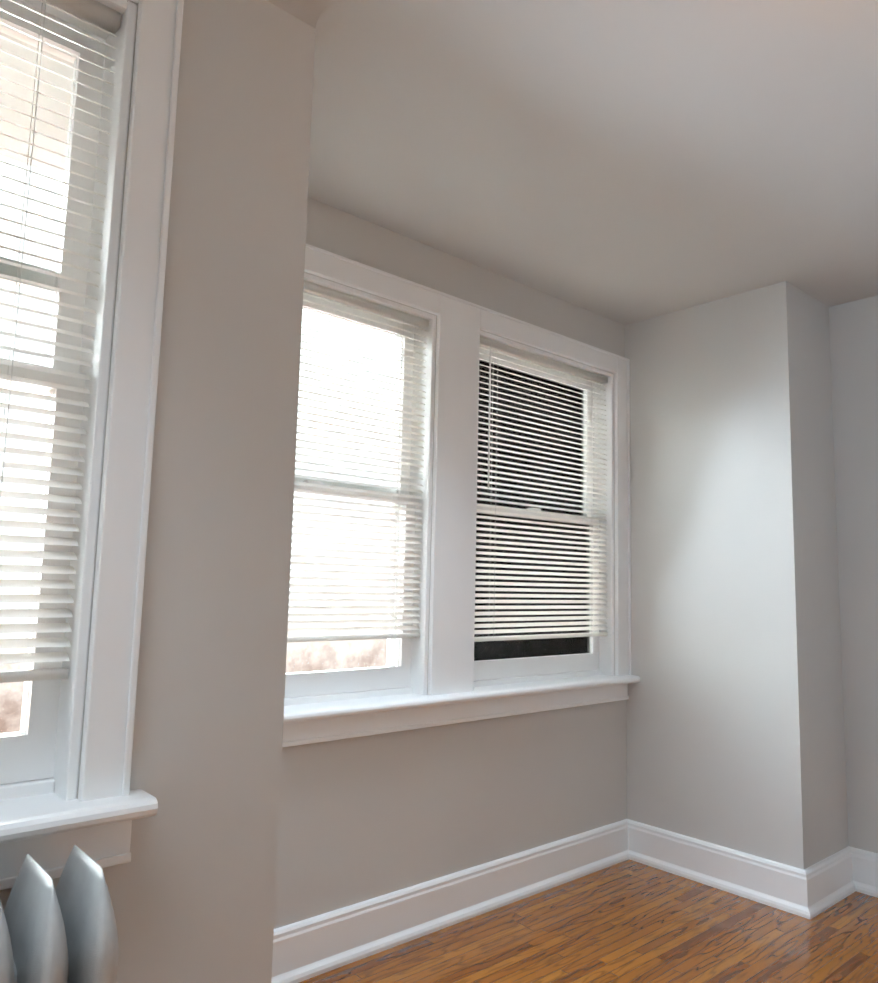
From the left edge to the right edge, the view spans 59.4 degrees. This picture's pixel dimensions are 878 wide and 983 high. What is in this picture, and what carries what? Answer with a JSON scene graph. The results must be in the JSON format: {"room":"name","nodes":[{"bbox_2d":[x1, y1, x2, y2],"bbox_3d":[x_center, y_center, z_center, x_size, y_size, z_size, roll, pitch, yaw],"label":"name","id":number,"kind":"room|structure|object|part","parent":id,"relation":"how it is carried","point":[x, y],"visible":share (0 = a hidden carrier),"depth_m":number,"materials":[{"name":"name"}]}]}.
{"room":"empty room","nodes":[
{"label":"empty room","id":0,"kind":"room"},
{"bbox_2d":[0,0,315,982],"bbox_3d":[-1.267,0.079,1.230,1.883,2.500,0.797,7,-9,-41],"label":"wall","id":1,"kind":"structure","parent":0,"point":[192,888],"depth_m":1.46,"materials":[{"name":"grey paint"}]},
{"bbox_2d":[0,789,157,889],"bbox_3d":[-0.941,0.511,0.943,1.145,0.109,0.152,7,-9,-41],"label":"window sill","id":2,"kind":"structure","parent":1,"relation":"attached to","point":[47,832],"depth_m":1.21,"materials":[{"name":"white wood"}]},
{"bbox_2d":[0,0,183,800],"bbox_3d":[-0.989,-0.284,1.114,1.085,1.517,0.258,7,-9,-41],"label":"window","id":3,"kind":"structure","parent":1,"relation":"in","point":[108,731],"depth_m":1.35,"materials":[{"name":"white wood"}]},
{"bbox_3d":[-1.009,-0.236,1.130,0.899,1.374,0.110,7,-9,-41],"label":"window sash","id":4,"kind":"part","parent":3,"relation":"part of","materials":[{"name":"white wood"}]},
{"bbox_2d":[0,0,120,682],"bbox_3d":[-0.939,-0.328,1.064,0.891,1.204,0.042,7,-9,-41],"label":"window blind","id":5,"kind":"object","parent":3,"relation":"attached to","point":[94,12],"visible":1,"depth_m":1.29,"materials":[{"name":"white plastic"}]},
{"bbox_2d":[266,0,361,43],"bbox_3d":[-1.103,-1.109,1.435,1.768,0.085,0.882,7,-9,-41],"label":"ceiling","id":6,"kind":"structure","parent":0,"point":[323,17],"depth_m":1.69,"materials":[{"name":"paint"}]},
{"bbox_2d":[0,0,877,324],"bbox_3d":[1.217,-1.229,0.830,5.314,0.120,5.784,7,-9,-41],"label":"ceiling","id":7,"kind":"structure","parent":0,"point":[624,162],"depth_m":2.23,"materials":[{"name":"paint"}]},
{"bbox_2d":[274,197,626,928],"bbox_3d":[-0.036,0.316,2.977,2.699,2.500,0.200,7,-9,-41],"label":"wall","id":8,"kind":"structure","parent":0,"point":[370,817],"depth_m":2.84,"materials":[{"name":"grey paint"}]},
{"bbox_2d":[271,819,630,982],"bbox_3d":[0.014,1.469,2.752,2.299,0.161,0.034,7,-9,-41],"label":"baseboard","id":9,"kind":"structure","parent":8,"relation":"attached to","point":[308,948],"depth_m":2.72,"materials":[{"name":"white wood"}]},
{"bbox_2d":[284,243,630,705],"bbox_3d":[-0.011,0.007,3.031,2.252,1.518,0.258,7,-9,-41],"label":"window","id":10,"kind":"structure","parent":8,"relation":"in","point":[508,658],"depth_m":3.03,"materials":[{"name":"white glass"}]},
{"bbox_3d":[-0.458,-0.006,2.672,0.890,1.387,0.110,7,-9,-41],"label":"back window sash","id":11,"kind":"part","parent":10,"relation":"part of","materials":[{"name":"white wood"}]},
{"bbox_2d":[287,280,428,642],"bbox_3d":[-0.388,-0.104,2.607,0.882,1.204,0.042,7,-9,-41],"label":"window blind","id":12,"kind":"object","parent":10,"relation":"attached to","point":[342,297],"visible":0.58,"depth_m":2.69,"materials":[{"name":"white plastic"}]},
{"bbox_2d":[474,337,607,641],"bbox_3d":[0.465,0.018,3.357,0.882,1.228,0.042,7,-9,-41],"label":"window blind","id":13,"kind":"object","parent":10,"relation":"attached to","point":[517,352],"visible":0.92,"depth_m":3.32,"materials":[{"name":"white plastic"}]},
{"bbox_2d":[282,674,639,746],"bbox_3d":[0.024,0.801,2.848,2.287,0.109,0.152,7,-9,-41],"label":"window sill","id":14,"kind":"structure","parent":8,"relation":"attached to","point":[309,723],"depth_m":2.78,"materials":[{"name":"white wood"}]},
{"bbox_2d":[299,859,877,982],"bbox_3d":[1.154,1.372,0.520,5.314,0.120,5.784,7,-9,-41],"label":"floor","id":15,"kind":"structure","parent":0,"point":[629,921],"depth_m":2.66,"materials":[{"name":"brown wood"}]},
{"bbox_2d":[0,845,118,982],"bbox_3d":[-0.809,0.888,0.798,1.080,0.812,0.216,7,-9,-41],"label":"radiator","id":16,"kind":"object","parent":15,"relation":"on","point":[65,931],"visible":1,"depth_m":1.02,"materials":[{"name":"silver metal"}]},
{"bbox_2d":[625,281,877,868],"bbox_3d":[2.747,0.273,2.051,0.632,2.500,5.284,7,-9,-41],"label":"wall","id":17,"kind":"structure","parent":0,"point":[752,714],"depth_m":3.29,"materials":[{"name":"grey paint"}]},
{"bbox_2d":[631,820,822,919],"bbox_3d":[1.142,1.547,3.180,0.034,0.161,0.777,7,-9,-41],"label":"baseboard","id":18,"kind":"structure","parent":17,"relation":"attached to","point":[794,890],"depth_m":3.13,"materials":[{"name":"white wood"}]},
{"bbox_2d":[815,846,858,911],"bbox_3d":[1.542,1.539,3.039,0.360,0.161,0.034,7,-9,-41],"label":"baseboard","id":19,"kind":"structure","parent":17,"relation":"attached to","point":[839,872],"depth_m":3.10,"materials":[{"name":"white wood"}]},
{"bbox_2d":[859,849,877,897],"bbox_3d":[3.038,1.417,1.704,0.034,0.161,4.027,7,-9,-41],"label":"baseboard","id":20,"kind":"structure","parent":17,"relation":"attached to","point":[868,861],"depth_m":3.14,"materials":[{"name":"white wood"}]},
{"label":"outside","id":21,"kind":"structure","parent":0,"visible":0},
{"bbox_2d":[0,156,396,733],"bbox_3d":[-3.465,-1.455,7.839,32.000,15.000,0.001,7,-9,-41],"label":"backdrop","id":22,"kind":"structure","parent":21,"point":[12,714],"depth_m":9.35,"materials":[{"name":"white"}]}
]}

